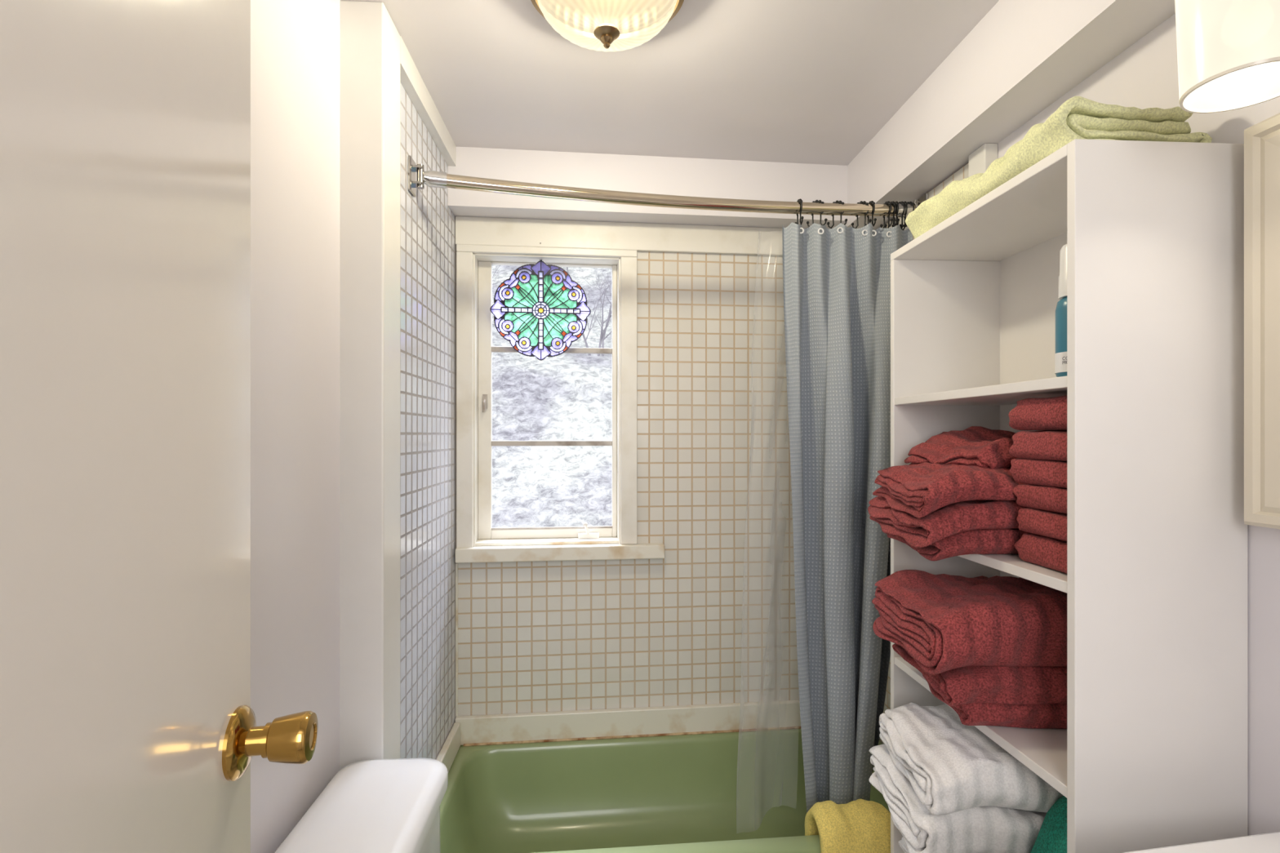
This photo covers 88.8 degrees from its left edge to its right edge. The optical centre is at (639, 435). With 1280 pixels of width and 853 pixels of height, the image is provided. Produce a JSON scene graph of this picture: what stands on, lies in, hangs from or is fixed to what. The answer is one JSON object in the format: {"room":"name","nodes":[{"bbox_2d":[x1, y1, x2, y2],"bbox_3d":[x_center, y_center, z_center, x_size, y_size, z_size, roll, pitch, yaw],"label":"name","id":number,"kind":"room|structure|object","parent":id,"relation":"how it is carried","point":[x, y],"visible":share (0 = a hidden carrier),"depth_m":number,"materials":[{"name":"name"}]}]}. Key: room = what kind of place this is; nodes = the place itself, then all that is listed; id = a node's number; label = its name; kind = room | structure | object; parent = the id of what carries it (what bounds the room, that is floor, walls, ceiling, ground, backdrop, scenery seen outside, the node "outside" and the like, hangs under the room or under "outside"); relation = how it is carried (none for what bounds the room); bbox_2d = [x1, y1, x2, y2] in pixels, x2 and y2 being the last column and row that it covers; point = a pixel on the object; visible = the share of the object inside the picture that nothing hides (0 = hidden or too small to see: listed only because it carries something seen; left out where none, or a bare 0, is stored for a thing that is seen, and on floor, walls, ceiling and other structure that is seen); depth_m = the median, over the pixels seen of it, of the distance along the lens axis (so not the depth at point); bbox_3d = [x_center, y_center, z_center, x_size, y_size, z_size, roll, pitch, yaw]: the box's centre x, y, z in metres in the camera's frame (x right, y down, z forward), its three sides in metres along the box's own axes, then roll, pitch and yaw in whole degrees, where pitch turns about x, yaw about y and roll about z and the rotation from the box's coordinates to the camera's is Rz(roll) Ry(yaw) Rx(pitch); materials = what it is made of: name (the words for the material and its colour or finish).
{"room":"bathroom","nodes":[
{"label":"bathroom","id":0,"kind":"room"},
{"bbox_2d":[250,0,340,852],"bbox_3d":[-0.631,0.225,0.062,0.120,2.350,2.800,0,0,-4],"label":"wall","id":1,"kind":"structure","parent":0,"point":[295,44],"depth_m":1.21,"materials":[{"name":"white paint"}]},
{"bbox_2d":[339,0,399,770],"bbox_3d":[-0.636,0.225,1.487,0.143,2.350,0.124,0,0,-4],"label":"wall column","id":2,"kind":"structure","parent":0,"point":[370,39],"depth_m":1.43,"materials":[{"name":"white paint"}]},
{"bbox_2d":[400,81,456,759],"bbox_3d":[-0.678,0.225,1.937,0.120,2.350,0.950,0,0,-4],"label":"wall","id":3,"kind":"structure","parent":0,"point":[428,246],"depth_m":1.88,"materials":[{"name":"tile"}]},
{"bbox_2d":[400,35,456,166],"bbox_3d":[-0.604,-0.917,1.909,0.026,0.065,0.715,0,0,-4],"label":"trim","id":4,"kind":"structure","parent":3,"relation":"attached to","point":[411,79],"depth_m":1.79,"materials":[{"name":"white paint"}]},
{"bbox_2d":[435,722,460,772],"bbox_3d":[-0.606,1.026,1.919,0.022,0.082,0.645,0,0,-4],"label":"trim","id":5,"kind":"structure","parent":3,"relation":"attached to","point":[451,745],"depth_m":2.11,"materials":[{"name":"paint"}]},
{"bbox_2d":[408,155,928,217],"bbox_3d":[0.126,-0.683,1.879,1.499,0.092,0.103,0,0,-10],"label":"curtain rod","id":6,"kind":"object","parent":3,"relation":"attached to","point":[434,179],"visible":0.9,"depth_m":1.87,"materials":[{"name":"silver metal"}]},
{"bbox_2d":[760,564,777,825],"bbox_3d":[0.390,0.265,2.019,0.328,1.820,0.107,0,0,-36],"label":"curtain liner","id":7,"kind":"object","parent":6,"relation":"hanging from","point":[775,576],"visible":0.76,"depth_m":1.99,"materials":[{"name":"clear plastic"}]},
{"bbox_2d":[795,198,804,224],"bbox_3d":[0.478,-0.668,1.963,0.010,0.083,0.063,0,0,-7],"label":"curtain hook","id":8,"kind":"object","parent":6,"relation":"hanging from","point":[800,200],"visible":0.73,"depth_m":1.95,"materials":[{"name":"black metal"}]},
{"bbox_2d":[806,200,826,226],"bbox_3d":[0.533,-0.668,1.968,0.063,0.083,0.010,0,0,29],"label":"curtain hook","id":9,"kind":"object","parent":6,"relation":"hanging from","point":[815,201],"visible":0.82,"depth_m":1.96,"materials":[{"name":"black metal"}]},
{"bbox_2d":[782,222,912,813],"bbox_3d":[0.631,0.271,1.946,0.392,1.809,0.205,0,0,-15],"label":"shower curtain","id":10,"kind":"object","parent":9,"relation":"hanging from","point":[837,280],"visible":0.9,"depth_m":1.93,"materials":[{"name":"fabric"}]},
{"bbox_2d":[826,200,847,228],"bbox_3d":[0.596,-0.668,1.973,0.063,0.083,0.010,0,0,33],"label":"curtain hook","id":11,"kind":"object","parent":6,"relation":"hanging from","point":[837,201],"visible":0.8,"depth_m":1.97,"materials":[{"name":"black metal"}]},
{"bbox_2d":[851,200,871,228],"bbox_3d":[0.670,-0.668,1.978,0.063,0.083,0.010,0,0,40],"label":"curtain hook","id":12,"kind":"object","parent":6,"relation":"hanging from","point":[860,202],"visible":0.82,"depth_m":1.97,"materials":[{"name":"black metal"}]},
{"bbox_2d":[864,200,876,226],"bbox_3d":[0.698,-0.668,1.980,0.010,0.083,0.063,0,0,-11],"label":"curtain hook","id":13,"kind":"object","parent":6,"relation":"hanging from","point":[872,202],"visible":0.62,"depth_m":1.97,"materials":[{"name":"black metal"}]},
{"bbox_2d":[880,200,893,227],"bbox_3d":[0.748,-0.668,1.982,0.010,0.083,0.063,0,0,-12],"label":"curtain hook","id":14,"kind":"object","parent":6,"relation":"hanging from","point":[888,202],"visible":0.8,"depth_m":1.97,"materials":[{"name":"black metal"}]},
{"bbox_2d":[884,200,897,228],"bbox_3d":[0.762,-0.668,1.983,0.010,0.083,0.063,0,0,-15],"label":"curtain hook","id":15,"kind":"object","parent":6,"relation":"hanging from","point":[893,202],"visible":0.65,"depth_m":1.97,"materials":[{"name":"black metal"}]},
{"bbox_2d":[891,200,899,226],"bbox_3d":[0.776,-0.668,1.983,0.010,0.083,0.063,0,0,6],"label":"curtain hook","id":16,"kind":"object","parent":6,"relation":"hanging from","point":[896,202],"visible":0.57,"depth_m":1.96,"materials":[{"name":"black metal"}]},
{"bbox_2d":[897,200,906,226],"bbox_3d":[0.789,-0.668,1.984,0.010,0.083,0.063,0,0,-14],"label":"curtain hook","id":17,"kind":"object","parent":6,"relation":"hanging from","point":[902,202],"visible":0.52,"depth_m":1.97,"materials":[{"name":"black metal"}]},
{"bbox_2d":[901,201,907,229],"bbox_3d":[0.801,-0.668,1.984,0.010,0.083,0.063,0,0,-1],"label":"curtain hook","id":18,"kind":"object","parent":6,"relation":"hanging from","point":[905,202],"visible":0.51,"depth_m":1.97,"materials":[{"name":"black metal"}]},
{"bbox_2d":[899,201,914,230],"bbox_3d":[0.814,-0.668,1.985,0.010,0.083,0.063,0,0,-26],"label":"curtain hook","id":19,"kind":"object","parent":6,"relation":"hanging from","point":[910,202],"visible":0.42,"depth_m":1.97,"materials":[{"name":"black metal"}]},
{"bbox_2d":[457,251,799,715],"bbox_3d":[0.099,0.225,2.415,1.740,2.350,0.130,0,0,-6],"label":"wall","id":20,"kind":"structure","parent":0,"point":[702,623],"depth_m":2.36,"materials":[{"name":"tile"}]},
{"bbox_2d":[455,563,457,716],"bbox_3d":[-0.635,0.712,2.263,0.008,0.536,0.008,0,0,16],"label":"trim","id":21,"kind":"structure","parent":20,"relation":"attached to","point":[456,564],"depth_m":2.26,"materials":[{"name":"white tile"}]},
{"bbox_2d":[455,244,664,563],"bbox_3d":[-0.279,-0.111,2.336,0.722,1.093,0.150,0,0,-6],"label":"window","id":22,"kind":"structure","parent":20,"relation":"in","point":[474,348],"depth_m":2.31,"materials":[{"name":"beige paint"}]},
{"bbox_2d":[489,242,591,360],"bbox_3d":[-0.350,-0.469,2.304,0.354,0.404,0.057,0,0,-6],"label":"stained glass panel","id":23,"kind":"object","parent":22,"relation":"attached to","point":[556,310],"visible":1,"depth_m":2.33,"materials":[{"name":"multicoloured glass"}]},
{"bbox_2d":[455,216,782,256],"bbox_3d":[0.108,-0.706,2.341,1.500,0.098,0.018,0,0,-7],"label":"trim","id":24,"kind":"structure","parent":20,"relation":"attached to","point":[469,230],"depth_m":2.31,"materials":[{"name":"beige paint"}]},
{"bbox_2d":[454,700,800,746],"bbox_3d":[0.108,1.020,2.338,1.500,0.094,0.024,0,0,-6],"label":"trim","id":25,"kind":"structure","parent":20,"relation":"attached to","point":[476,729],"depth_m":2.31,"materials":[{"name":"paint"}]},
{"bbox_2d":[448,146,847,228],"bbox_3d":[0.104,-0.853,2.289,1.520,0.195,0.120,0,0,-6],"label":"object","id":26,"kind":"structure","parent":20,"relation":"attached to","point":[668,175],"depth_m":2.23,"materials":[{"name":"white paint"}]},
{"bbox_2d":[341,0,999,165],"bbox_3d":[0.172,-1.010,0.637,1.820,0.120,3.850,0,0,-4],"label":"ceiling","id":27,"kind":"structure","parent":0,"point":[811,82],"depth_m":1.72,"materials":[{"name":"white paint"}]},
{"bbox_2d":[530,0,684,51],"bbox_3d":[-0.069,-0.876,1.352,0.330,0.148,0.330,0,0,-4],"label":"ceiling lamp","id":28,"kind":"object","parent":27,"relation":"attached to","point":[604,25],"visible":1,"depth_m":1.33,"materials":[{"name":"beige glass"}]},
{"bbox_2d":[879,13,1279,835],"bbox_3d":[1.012,0.225,0.688,0.135,2.350,3.850,0,0,-4],"label":"wall","id":29,"kind":"structure","parent":0,"point":[1144,75],"depth_m":1.01,"materials":[{"name":"white paint"}]},
{"bbox_2d":[968,143,997,177],"bbox_3d":[0.882,0.333,1.679,0.035,2.135,0.075,0,0,-4],"label":"trim","id":30,"kind":"structure","parent":29,"relation":"attached to","point":[980,159],"depth_m":1.65,"materials":[{"name":"white paint"}]},
{"bbox_2d":[844,0,1175,229],"bbox_3d":[0.864,-0.843,1.195,0.130,0.215,2.520,0,0,-4],"label":"ceiling beam","id":31,"kind":"structure","parent":29,"relation":"attached to","point":[1022,56],"depth_m":1.48,"materials":[{"name":"white paint"}]},
{"bbox_2d":[1174,0,1279,113],"bbox_3d":[0.818,-0.558,0.817,0.266,0.253,0.139,0,0,-4],"label":"wall lamp","id":32,"kind":"object","parent":29,"relation":"attached to","point":[1228,51],"visible":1,"depth_m":0.80,"materials":[{"name":"white fabric"}]},
{"bbox_2d":[1244,112,1279,528],"bbox_3d":[0.936,-0.162,0.667,0.047,0.589,0.617,0,0,-4],"label":"framed mirror","id":33,"kind":"object","parent":29,"relation":"attached to","point":[1262,139],"visible":1,"depth_m":0.95,"materials":[{"name":"beige paint"}]},
{"bbox_3d":[0.171,1.450,0.637,1.820,0.100,3.850,0,0,-4],"label":"floor","id":34,"kind":"structure","parent":0,"visible":0},
{"bbox_2d":[274,758,448,852],"bbox_3d":[-0.263,1.042,1.162,0.713,0.716,0.521,0,0,-4],"label":"toilet","id":35,"kind":"object","parent":34,"relation":"on","point":[374,806],"visible":1,"depth_m":1.20,"materials":[{"name":"white ceramic"}]},
{"bbox_2d":[440,728,890,852],"bbox_3d":[0.122,1.233,2.001,1.481,0.330,0.767,0,0,-4],"label":"bathtub","id":36,"kind":"object","parent":34,"relation":"on","point":[700,793],"visible":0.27,"depth_m":2.24,"materials":[{"name":"green ceramic"}]},
{"bbox_2d":[804,799,890,852],"bbox_3d":[0.560,1.093,1.720,0.211,0.242,0.166,0,0,-4],"label":"towel","id":37,"kind":"object","parent":36,"relation":"on","point":[859,825],"visible":0.92,"depth_m":1.67,"materials":[{"name":"yellow fabric"}]},
{"bbox_2d":[890,138,1248,852],"bbox_3d":[0.780,0.475,1.314,0.279,1.850,0.632,0,0,-4],"label":"shelf unit","id":38,"kind":"object","parent":34,"relation":"on","point":[1152,753],"visible":0.77,"depth_m":1.00,"materials":[{"name":"paint"}]},
{"bbox_2d":[897,837,908,852],"bbox_3d":[0.743,0.886,1.332,0.326,0.088,0.300,0,0,1],"label":"folded towel","id":39,"kind":"object","parent":38,"relation":"on","point":[902,843],"visible":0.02,"depth_m":1.45,"materials":[{"name":"white fabric"}]},
{"bbox_3d":[0.730,0.808,1.315,0.385,0.099,0.346,0,0,-4],"label":"folded towel","id":40,"kind":"object","parent":39,"relation":"on","visible":0},
{"bbox_2d":[868,744,1046,852],"bbox_3d":[0.709,0.734,1.332,0.403,0.105,0.329,0,0,2],"label":"folded towel","id":41,"kind":"object","parent":40,"relation":"on","point":[982,829],"visible":0.34,"depth_m":1.20,"materials":[{"name":"white fabric"}]},
{"bbox_2d":[879,702,1063,815],"bbox_3d":[0.720,0.643,1.323,0.402,0.109,0.318,0,0,0],"label":"folded towel","id":42,"kind":"object","parent":41,"relation":"on","point":[951,766],"visible":0.56,"depth_m":1.22,"materials":[{"name":"white fabric"}]},
{"bbox_2d":[887,528,1029,560],"bbox_3d":[0.738,0.203,1.352,0.373,0.075,0.293,0,0,2],"label":"folded towel","id":43,"kind":"object","parent":38,"relation":"on","point":[980,541],"visible":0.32,"depth_m":1.22,"materials":[{"name":"red fabric"}]},
{"bbox_2d":[867,496,1027,547],"bbox_3d":[0.713,0.161,1.352,0.401,0.102,0.325,0,0,1],"label":"folded towel","id":44,"kind":"object","parent":43,"relation":"on","point":[951,519],"visible":0.55,"depth_m":1.21,"materials":[{"name":"red fabric"}]},
{"bbox_2d":[872,462,1033,518],"bbox_3d":[0.716,0.106,1.339,0.392,0.100,0.316,0,0,3],"label":"folded towel","id":45,"kind":"object","parent":44,"relation":"on","point":[920,490],"visible":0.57,"depth_m":1.22,"materials":[{"name":"red fabric"}]},
{"bbox_2d":[904,426,1015,469],"bbox_3d":[0.754,0.033,1.399,0.268,0.108,0.312,0,0,-4],"label":"folded towel","id":46,"kind":"object","parent":45,"relation":"on","point":[974,446],"visible":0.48,"depth_m":1.40,"materials":[{"name":"red fabric"}]},
{"bbox_2d":[922,674,1066,728],"bbox_3d":[0.765,0.511,1.329,0.327,0.064,0.296,0,0,5],"label":"folded towel","id":47,"kind":"object","parent":38,"relation":"on","point":[1048,716],"visible":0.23,"depth_m":1.20,"materials":[{"name":"red fabric"}]},
{"bbox_2d":[892,644,1066,706],"bbox_3d":[0.742,0.454,1.330,0.364,0.086,0.326,0,0,3],"label":"folded towel","id":48,"kind":"object","parent":47,"relation":"on","point":[969,684],"visible":0.35,"depth_m":1.19,"materials":[{"name":"red fabric"}]},
{"bbox_2d":[871,569,1066,675],"bbox_3d":[0.725,0.365,1.324,0.414,0.143,0.362,0,0,-4],"label":"folded towel","id":49,"kind":"object","parent":48,"relation":"on","point":[944,622],"visible":0.84,"depth_m":1.19,"materials":[{"name":"red fabric"}]},
{"bbox_2d":[1014,533,1066,573],"bbox_3d":[0.801,0.199,1.105,0.240,0.054,0.187,0,0,-4],"label":"folded towel","id":50,"kind":"object","parent":38,"relation":"on","point":[1044,551],"visible":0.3,"depth_m":1.11,"materials":[{"name":"red fabric"}]},
{"bbox_2d":[1016,507,1066,541],"bbox_3d":[0.798,0.148,1.104,0.241,0.046,0.177,0,0,-4],"label":"folded towel","id":51,"kind":"object","parent":50,"relation":"on","point":[1046,523],"visible":0.3,"depth_m":1.10,"materials":[{"name":"red fabric"}]},
{"bbox_2d":[1012,484,1066,513],"bbox_3d":[0.798,0.106,1.104,0.238,0.043,0.189,0,0,-4],"label":"folded towel","id":52,"kind":"object","parent":51,"relation":"on","point":[1053,499],"visible":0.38,"depth_m":1.11,"materials":[{"name":"red fabric"}]},
{"bbox_2d":[1009,457,1066,488],"bbox_3d":[0.795,0.062,1.104,0.240,0.046,0.186,0,0,-4],"label":"folded towel","id":53,"kind":"object","parent":52,"relation":"on","point":[1028,471],"visible":0.31,"depth_m":1.10,"materials":[{"name":"red fabric"}]},
{"bbox_2d":[1008,430,1066,461],"bbox_3d":[0.790,0.015,1.104,0.242,0.053,0.187,0,0,-4],"label":"folded towel","id":54,"kind":"object","parent":53,"relation":"on","point":[1049,445],"visible":0.38,"depth_m":1.10,"materials":[{"name":"red fabric"}]},
{"bbox_2d":[1008,395,1066,430],"bbox_3d":[0.791,-0.037,1.104,0.242,0.058,0.189,0,0,-4],"label":"folded towel","id":55,"kind":"object","parent":54,"relation":"on","point":[1042,413],"visible":0.32,"depth_m":1.10,"materials":[{"name":"red fabric"}]},
{"bbox_2d":[1030,795,1066,852],"bbox_3d":[0.798,0.768,1.101,0.234,0.318,0.168,0,0,-4],"label":"folded towel","id":56,"kind":"object","parent":38,"relation":"on","point":[1051,837],"visible":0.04,"depth_m":1.12,"materials":[{"name":"teal fabric"}]},
{"bbox_2d":[905,96,1212,239],"bbox_3d":[0.774,-0.502,1.295,0.267,0.101,0.542,0,0,-4],"label":"folded towel","id":57,"kind":"object","parent":38,"relation":"on","point":[1078,117],"visible":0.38,"depth_m":1.05,"materials":[{"name":"fabric"}]},
{"bbox_2d":[1054,244,1066,377],"bbox_3d":[0.705,-0.201,1.053,0.060,0.215,0.060,0,0,-4],"label":"bottle","id":58,"kind":"object","parent":38,"relation":"on","point":[1060,355],"visible":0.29,"depth_m":1.05,"materials":[{"name":"teal plastic"}]},
{"bbox_2d":[1124,831,1279,852],"bbox_3d":[0.721,0.975,0.475,0.498,0.850,0.860,0,0,-4],"label":"vanity","id":59,"kind":"object","parent":34,"relation":"on","point":[1269,842],"visible":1,"depth_m":0.87,"materials":[{"name":"white ceramic"}]},
{"bbox_3d":[0.227,0.225,-0.156,1.566,2.350,0.100,0,0,-4],"label":"wall","id":60,"kind":"structure","parent":0,"visible":0},
{"bbox_2d":[0,0,318,852],"bbox_3d":[-0.286,0.372,0.253,0.100,2.035,0.768,0,0,-11],"label":"door","id":61,"kind":"structure","parent":60,"relation":"in","point":[128,722],"depth_m":0.42,"materials":[{"name":"paint"}]},
{"label":"outside","id":62,"kind":"structure","parent":0,"visible":0},
{"bbox_2d":[492,264,611,527],"bbox_3d":[-0.580,-2.988,9.482,18.000,8.213,13.000,0,0,-4],"label":"ground","id":63,"kind":"structure","parent":62,"point":[563,397],"depth_m":4.78,"materials":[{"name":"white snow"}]},
{"bbox_2d":[492,265,502,284],"bbox_3d":[-1.754,-1.270,5.939,1.016,1.153,1.244,0,0,9],"label":"bare shrub","id":64,"kind":"object","parent":63,"relation":"on","point":[493,265],"visible":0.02,"depth_m":6.20,"materials":[{"name":"grey plant"}]},
{"bbox_2d":[566,266,611,356],"bbox_3d":[-0.401,-1.282,5.788,1.318,1.175,0.972,0,0,-20],"label":"bare shrub","id":65,"kind":"object","parent":63,"relation":"on","point":[602,337],"visible":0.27,"depth_m":5.85,"materials":[{"name":"grey plant"}]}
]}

